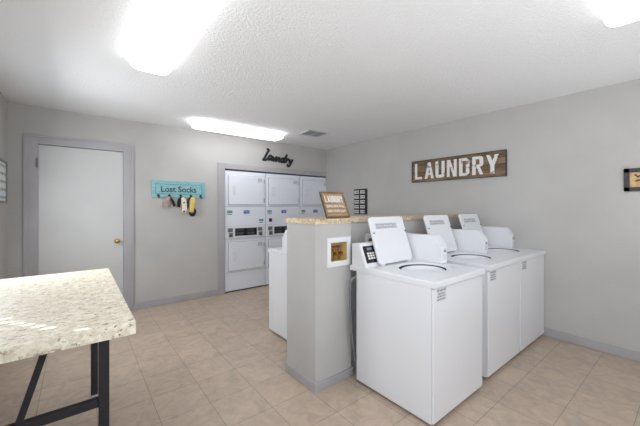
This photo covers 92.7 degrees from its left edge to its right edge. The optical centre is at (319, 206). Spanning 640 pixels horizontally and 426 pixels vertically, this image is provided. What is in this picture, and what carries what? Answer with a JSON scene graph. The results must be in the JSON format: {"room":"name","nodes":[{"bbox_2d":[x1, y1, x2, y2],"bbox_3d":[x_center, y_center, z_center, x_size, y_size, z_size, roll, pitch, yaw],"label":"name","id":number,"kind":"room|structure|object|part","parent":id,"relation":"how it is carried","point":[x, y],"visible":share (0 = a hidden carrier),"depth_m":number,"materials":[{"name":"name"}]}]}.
{"room":"laundry","nodes":[
{"label":"laundry","id":0,"kind":"room"},
{"bbox_2d":[0,92,6,278],"bbox_3d":[-1.462,0.117,0.818,0.120,2.437,6.043,0,0,-39],"label":"wall","id":1,"kind":"structure","parent":0,"point":[3,103],"depth_m":3.06,"materials":[{"name":"paint"}]},
{"bbox_2d":[0,158,7,202],"bbox_3d":[-3.068,-0.245,2.944,0.020,0.420,0.460,0,0,-39],"label":"chart","id":2,"kind":"object","parent":1,"relation":"attached to","point":[3,164],"visible":1,"depth_m":3.01,"materials":[{"name":"grey paper"}]},
{"bbox_2d":[0,161,5,200],"bbox_3d":[-3.073,-0.245,2.940,0.008,0.380,0.420,0,0,-39],"label":"poster","id":3,"kind":"object","parent":2,"relation":"attached to","point":[2,163],"depth_m":2.97,"materials":[{"name":"white paper"}]},
{"bbox_2d":[7,102,325,302],"bbox_3d":[-1.808,0.117,5.015,4.813,2.437,0.950,0,0,-39],"label":"wall","id":4,"kind":"structure","parent":0,"point":[176,252],"depth_m":4.15,"materials":[{"name":"paint"}]},
{"bbox_2d":[23,133,133,310],"bbox_3d":[-2.806,0.272,3.615,1.026,2.126,0.054,0,0,-39],"label":"trim","id":5,"kind":"structure","parent":4,"relation":"attached to","point":[31,142],"depth_m":3.48,"materials":[{"name":"paint"}]},
{"bbox_2d":[35,145,122,295],"bbox_3d":[-2.797,0.320,3.590,0.812,2.010,0.116,0,0,-39],"label":"door","id":6,"kind":"structure","parent":4,"relation":"in","point":[80,191],"depth_m":3.59,"materials":[{"name":"paint"}]},
{"bbox_2d":[134,289,217,309],"bbox_3d":[-1.971,1.291,4.269,1.092,0.088,0.014,0,0,-39],"label":"baseboard","id":7,"kind":"structure","parent":4,"relation":"attached to","point":[146,304],"depth_m":4.22,"materials":[{"name":"paint"}]},
{"bbox_2d":[151,180,204,198],"bbox_3d":[-1.950,-0.232,4.251,0.700,0.243,0.068,0,0,-39],"label":"board","id":8,"kind":"object","parent":4,"relation":"attached to","point":[159,188],"visible":0.99,"depth_m":4.25,"materials":[{"name":"teal paint"}]},
{"bbox_2d":[162,197,175,206],"bbox_3d":[-2.050,-0.065,4.147,0.169,0.142,0.054,0,0,-39],"label":"sock","id":9,"kind":"object","parent":8,"relation":"hanging from","point":[166,202],"visible":1,"depth_m":4.12,"materials":[{"name":"pink fabric"}]},
{"bbox_2d":[177,197,180,206],"bbox_3d":[-1.947,-0.065,4.231,0.064,0.142,0.035,0,0,-25],"label":"sock","id":10,"kind":"object","parent":8,"relation":"hanging from","point":[179,198],"visible":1,"depth_m":4.22,"materials":[{"name":"black fabric"}]},
{"bbox_2d":[181,197,186,213],"bbox_3d":[-1.893,-0.015,4.249,0.080,0.233,0.034,0,0,-39],"label":"sock","id":11,"kind":"object","parent":8,"relation":"hanging from","point":[183,200],"visible":1,"depth_m":4.24,"materials":[{"name":"white fabric"}]},
{"bbox_2d":[189,197,195,215],"bbox_3d":[-1.805,0.004,4.319,0.102,0.272,0.038,0,0,-39],"label":"sock","id":12,"kind":"object","parent":8,"relation":"hanging from","point":[192,200],"visible":1,"depth_m":4.30,"materials":[{"name":"yellow fabric"}]},
{"bbox_2d":[218,162,325,294],"bbox_3d":[-0.714,0.335,5.267,2.116,2.000,0.020,0,0,-39],"label":"trim","id":13,"kind":"structure","parent":4,"relation":"attached to","point":[221,166],"depth_m":4.65,"materials":[{"name":"paint"}]},
{"bbox_2d":[262,148,293,166],"bbox_3d":[-0.716,-0.837,5.263,0.626,0.292,0.012,0,0,-39],"label":"word sign","id":14,"kind":"object","parent":4,"relation":"attached to","point":[285,159],"visible":1,"depth_m":5.25,"materials":[{"name":"black plastic"}]},
{"bbox_2d":[322,149,325,171],"bbox_3d":[0.076,-0.883,5.905,0.084,0.436,0.008,0,0,-39],"label":"trim","id":15,"kind":"structure","parent":4,"relation":"attached to","point":[323,151],"depth_m":5.89,"materials":[{"name":"paint"}]},
{"bbox_2d":[0,0,639,149],"bbox_3d":[0.281,-1.152,2.848,5.378,0.100,7.043,0,0,-39],"label":"ceiling","id":16,"kind":"structure","parent":0,"point":[352,71],"depth_m":2.30,"materials":[{"name":"white paint"}]},
{"bbox_2d":[129,0,219,74],"bbox_3d":[-0.926,-1.060,1.858,0.275,0.085,1.270,0,0,-39],"label":"ceiling light","id":17,"kind":"object","parent":16,"relation":"attached to","point":[167,28],"visible":1,"depth_m":1.78,"materials":[{"name":"translucent white plastic diffuser"}]},
{"bbox_2d":[191,119,282,140],"bbox_3d":[-1.117,-1.060,4.303,1.300,0.085,0.270,0,0,-39],"label":"ceiling light","id":18,"kind":"object","parent":16,"relation":"attached to","point":[200,124],"visible":1,"depth_m":4.16,"materials":[{"name":"translucent white plastic diffuser"}]},
{"bbox_2d":[299,130,328,136],"bbox_3d":[-0.092,-1.097,4.589,0.350,0.010,0.310,0,0,-36],"label":"ceiling vent","id":19,"kind":"object","parent":16,"relation":"in","point":[314,133],"visible":1,"depth_m":4.57,"materials":[{"name":"grey metal"}]},
{"bbox_2d":[592,0,639,26],"bbox_3d":[1.273,-1.060,1.290,1.280,0.085,0.275,0,0,-39],"label":"ceiling light","id":20,"kind":"object","parent":16,"relation":"attached to","point":[614,13],"visible":1,"depth_m":1.59,"materials":[{"name":"white plastic"}]},
{"bbox_2d":[0,285,639,425],"bbox_3d":[0.281,1.385,2.848,5.378,0.100,7.043,0,0,-39],"label":"floor","id":21,"kind":"structure","parent":0,"point":[217,360],"depth_m":2.27,"materials":[{"name":"tile"}]},
{"bbox_2d":[0,268,135,425],"bbox_3d":[-1.514,0.909,1.599,0.764,0.852,1.422,0,0,-39],"label":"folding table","id":22,"kind":"object","parent":21,"relation":"on","point":[41,315],"visible":1,"depth_m":1.38,"materials":[{"name":"stone"}]},
{"bbox_3d":[-1.595,0.929,2.156,0.040,0.788,0.040,0,0,-39],"label":"leg","id":23,"kind":"part","parent":22,"relation":"part of","materials":[{"name":"grey metal"}]},
{"bbox_3d":[-0.996,0.929,1.406,0.040,0.788,0.040,0,0,-39],"label":"leg","id":24,"kind":"part","parent":22,"relation":"part of","materials":[{"name":"grey metal"}]},
{"bbox_2d":[225,170,264,292],"bbox_3d":[-1.401,0.389,5.172,0.694,1.893,0.756,0,0,-39],"label":"dryer","id":25,"kind":"object","parent":21,"relation":"on","point":[244,191],"visible":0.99,"depth_m":4.87,"materials":[{"name":"white metal"}]},
{"bbox_3d":[-1.182,-0.258,4.908,0.616,0.467,0.004,0,0,-39],"label":"door","id":26,"kind":"part","parent":25,"relation":"part of","materials":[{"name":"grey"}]},
{"bbox_3d":[-1.182,0.782,4.908,0.616,0.457,0.004,0,0,-39],"label":"door","id":27,"kind":"part","parent":25,"relation":"part of","materials":[{"name":"grey metal"}]},
{"bbox_3d":[-1.186,0.405,4.897,0.642,0.184,0.014,0,0,-39],"label":"control panel","id":28,"kind":"part","parent":25,"relation":"part of","materials":[{"name":"white plastic"}]},
{"bbox_3d":[-1.174,0.782,4.899,0.604,0.445,0.019,0,0,-39],"label":"door panel","id":29,"kind":"part","parent":25,"relation":"part of","materials":[{"name":"white metal"}]},
{"bbox_3d":[-1.174,-0.258,4.899,0.604,0.455,0.019,0,0,-39],"label":"door panel","id":30,"kind":"part","parent":25,"relation":"part of","materials":[{"name":"white metal"}]},
{"bbox_2d":[268,230,286,339],"bbox_3d":[-0.078,0.783,3.212,0.664,1.104,0.719,0,0,-39],"label":"washing machine","id":31,"kind":"object","parent":21,"relation":"on","point":[277,256],"visible":0.08,"depth_m":3.12,"materials":[{"name":"white metal"}]},
{"bbox_3d":[-0.289,0.901,3.477,0.652,0.808,0.012,0,0,-39],"label":"panel","id":32,"kind":"part","parent":31,"relation":"part of","materials":[{"name":"white metal"}]},
{"bbox_3d":[-0.343,0.900,3.018,0.002,0.780,0.593,0,0,-39],"label":"panel","id":33,"kind":"part","parent":31,"relation":"part of","materials":[{"name":"white metal"}]},
{"bbox_2d":[265,173,299,284],"bbox_3d":[-0.853,0.389,5.609,0.694,1.893,0.756,0,0,-39],"label":"dryer","id":34,"kind":"object","parent":21,"relation":"on","point":[282,192],"visible":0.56,"depth_m":5.26,"materials":[{"name":"white metal"}]},
{"bbox_3d":[-0.626,0.782,5.337,0.604,0.445,0.019,0,0,-39],"label":"door panel","id":35,"kind":"part","parent":34,"relation":"part of","materials":[{"name":"white metal"}]},
{"bbox_3d":[-0.638,0.405,5.334,0.642,0.184,0.014,0,0,-39],"label":"control panel","id":36,"kind":"part","parent":34,"relation":"part of","materials":[{"name":"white plastic"}]},
{"bbox_3d":[-0.633,-0.258,5.346,0.616,0.467,0.004,0,0,-39],"label":"door","id":37,"kind":"part","parent":34,"relation":"part of","materials":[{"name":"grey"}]},
{"bbox_3d":[-0.626,-0.258,5.337,0.604,0.455,0.019,0,0,-39],"label":"door panel","id":38,"kind":"part","parent":34,"relation":"part of","materials":[{"name":"white metal"}]},
{"bbox_2d":[300,176,325,216],"bbox_3d":[-0.305,0.389,6.046,0.694,1.893,0.756,0,0,-39],"label":"dryer","id":39,"kind":"object","parent":21,"relation":"on","point":[311,205],"visible":0.23,"depth_m":5.71,"materials":[{"name":"white metal"}]},
{"bbox_3d":[-0.078,-0.258,5.774,0.604,0.455,0.019,0,0,-39],"label":"door panel","id":40,"kind":"part","parent":39,"relation":"part of","materials":[{"name":"white metal"}]},
{"bbox_2d":[349,216,484,424],"bbox_3d":[0.704,0.710,2.282,0.693,1.251,0.719,0,0,-39],"label":"washing machine","id":41,"kind":"object","parent":21,"relation":"on","point":[419,313],"visible":1,"depth_m":2.06,"materials":[{"name":"white metal"}]},
{"bbox_3d":[0.380,0.362,2.317,0.118,0.123,0.052,0,0,-39],"label":"control panel","id":42,"kind":"part","parent":41,"relation":"part of","materials":[{"name":"black plastic"}]},
{"bbox_2d":[376,223,395,228],"bbox_3d":[0.538,0.155,2.469,0.265,0.039,0.001,0,-18,-39],"label":"print","id":43,"kind":"object","parent":41,"relation":"attached to","point":[384,223],"depth_m":2.46},
{"bbox_3d":[0.573,0.263,2.470,0.422,0.374,0.022,0,-18,-39],"label":"lid","id":44,"kind":"part","parent":41,"relation":"part of","materials":[{"name":"white metal"}]},
{"bbox_3d":[0.580,0.260,2.462,0.372,0.319,0.002,0,-18,-39],"label":"panel","id":45,"kind":"part","parent":41,"relation":"part of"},
{"bbox_3d":[0.468,0.900,2.076,0.002,0.780,0.593,0,0,-39],"label":"panel","id":46,"kind":"part","parent":41,"relation":"part of","materials":[{"name":"white metal"}]},
{"bbox_2d":[437,289,444,300],"bbox_3d":[0.746,0.540,1.873,0.098,0.066,0.001,0,0,-39],"label":"print","id":47,"kind":"object","parent":41,"relation":"attached to","point":[440,292],"depth_m":1.87,"materials":[{"name":"grey paper"}]},
{"bbox_3d":[0.927,0.901,2.026,0.652,0.808,0.012,0,0,-39],"label":"panel","id":48,"kind":"part","parent":41,"relation":"part of","materials":[{"name":"white metal"}]},
{"bbox_2d":[423,215,521,376],"bbox_3d":[1.321,0.710,2.800,0.664,1.251,0.719,0,0,-39],"label":"washing machine","id":49,"kind":"object","parent":21,"relation":"on","point":[466,247],"visible":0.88,"depth_m":2.58,"materials":[{"name":"white metal"}]},
{"bbox_3d":[1.179,0.263,2.979,0.422,0.374,0.022,0,-18,-39],"label":"lid","id":50,"kind":"part","parent":49,"relation":"part of","materials":[{"name":"white metal"}]},
{"bbox_3d":[1.185,0.260,2.970,0.372,0.319,0.002,0,-18,-39],"label":"panel","id":51,"kind":"part","parent":49,"relation":"part of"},
{"bbox_3d":[1.073,0.900,2.585,0.002,0.780,0.593,0,0,-39],"label":"panel","id":52,"kind":"part","parent":49,"relation":"part of","materials":[{"name":"white metal"}]},
{"bbox_3d":[1.533,0.901,2.535,0.652,0.808,0.012,0,0,-39],"label":"panel","id":53,"kind":"part","parent":49,"relation":"part of","materials":[{"name":"white metal"}]},
{"bbox_2d":[458,214,545,350],"bbox_3d":[1.845,0.710,3.218,0.664,1.251,0.719,0,0,-39],"label":"washing machine","id":54,"kind":"object","parent":21,"relation":"on","point":[500,239],"visible":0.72,"depth_m":3.01,"materials":[{"name":"white metal"}]},
{"bbox_3d":[1.702,0.263,3.397,0.422,0.374,0.022,0,-18,-39],"label":"lid","id":55,"kind":"part","parent":54,"relation":"part of","materials":[{"name":"white metal"}]},
{"bbox_3d":[1.709,0.260,3.388,0.372,0.319,0.002,0,-18,-39],"label":"panel","id":56,"kind":"part","parent":54,"relation":"part of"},
{"bbox_3d":[2.057,0.901,2.953,0.652,0.808,0.012,0,0,-39],"label":"panel","id":57,"kind":"part","parent":54,"relation":"part of","materials":[{"name":"white metal"}]},
{"bbox_2d":[287,218,461,382],"bbox_3d":[0.804,0.733,3.103,2.443,1.205,0.380,0,0,-39],"label":"wall partition","id":58,"kind":"structure","parent":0,"point":[319,343],"depth_m":2.33,"materials":[{"name":"paint"}]},
{"bbox_2d":[285,360,356,392],"bbox_3d":[0.793,1.303,3.095,2.439,0.064,0.404,0,0,-39],"label":"baseboard","id":59,"kind":"structure","parent":58,"relation":"attached to","point":[315,387],"depth_m":2.31,"materials":[{"name":"paint"}]},
{"bbox_2d":[327,236,350,267],"bbox_3d":[0.119,0.345,2.364,0.237,0.218,0.095,0,0,-39],"label":"washer outlet box","id":60,"kind":"object","parent":58,"relation":"attached to","point":[339,248],"visible":0.95,"depth_m":2.37,"materials":[{"name":"white plastic"}]},
{"bbox_2d":[365,234,371,241],"bbox_3d":[0.455,0.345,2.709,0.237,0.218,0.095,0,0,-39],"label":"washer outlet box","id":61,"kind":"object","parent":58,"relation":"attached to","point":[368,237],"visible":0.2,"depth_m":2.62,"materials":[{"name":"white plastic"}]},
{"bbox_2d":[286,214,458,224],"bbox_3d":[0.800,0.111,3.101,2.450,0.036,0.396,0,0,-39],"label":"countertop","id":62,"kind":"structure","parent":58,"relation":"on","point":[303,220],"depth_m":2.47,"materials":[{"name":"stone"}]},
{"bbox_2d":[319,191,349,217],"bbox_3d":[0.107,-0.015,2.477,0.245,0.209,0.150,0,0,-39],"label":"sign","id":63,"kind":"object","parent":62,"relation":"on","point":[334,204],"visible":1,"depth_m":2.45,"materials":[{"name":"beige wood"}]},
{"bbox_2d":[326,78,639,351],"bbox_3d":[2.039,0.117,3.610,0.120,2.437,6.042,0,0,-39],"label":"wall","id":64,"kind":"structure","parent":0,"point":[562,194],"depth_m":3.06,"materials":[{"name":"paint"}]},
{"bbox_2d":[354,189,366,213],"bbox_3d":[0.690,-0.083,5.191,0.017,0.430,0.300,0,0,-39],"label":"wall sign","id":65,"kind":"object","parent":64,"relation":"attached to","point":[360,195],"visible":1,"depth_m":5.18,"materials":[{"name":"black plastic"}]},
{"bbox_2d":[412,149,506,182],"bbox_3d":[1.711,-0.492,3.907,0.022,0.300,1.234,0,0,-39],"label":"wall sign","id":66,"kind":"object","parent":64,"relation":"attached to","point":[491,163],"visible":1,"depth_m":3.81,"materials":[{"name":"brown wood"}]},
{"bbox_2d":[542,327,639,361],"bbox_3d":[2.816,1.291,2.528,0.014,0.088,3.139,0,0,-39],"label":"baseboard","id":67,"kind":"structure","parent":64,"relation":"attached to","point":[615,350],"depth_m":2.84,"materials":[{"name":"paint"}]},
{"bbox_2d":[624,168,639,191],"bbox_3d":[2.782,-0.232,2.567,0.020,0.200,0.320,0,0,-39],"label":"framed picture","id":68,"kind":"object","parent":64,"relation":"attached to","point":[631,175],"visible":1,"depth_m":2.65,"materials":[{"name":"grey wood"}]},
{"bbox_2d":[630,172,639,186],"bbox_3d":[2.786,-0.232,2.570,0.008,0.128,0.248,0,0,-39],"label":"print","id":69,"kind":"object","parent":68,"relation":"attached to","point":[634,176],"depth_m":2.64,"materials":[{"name":"brown paper"}]}
]}

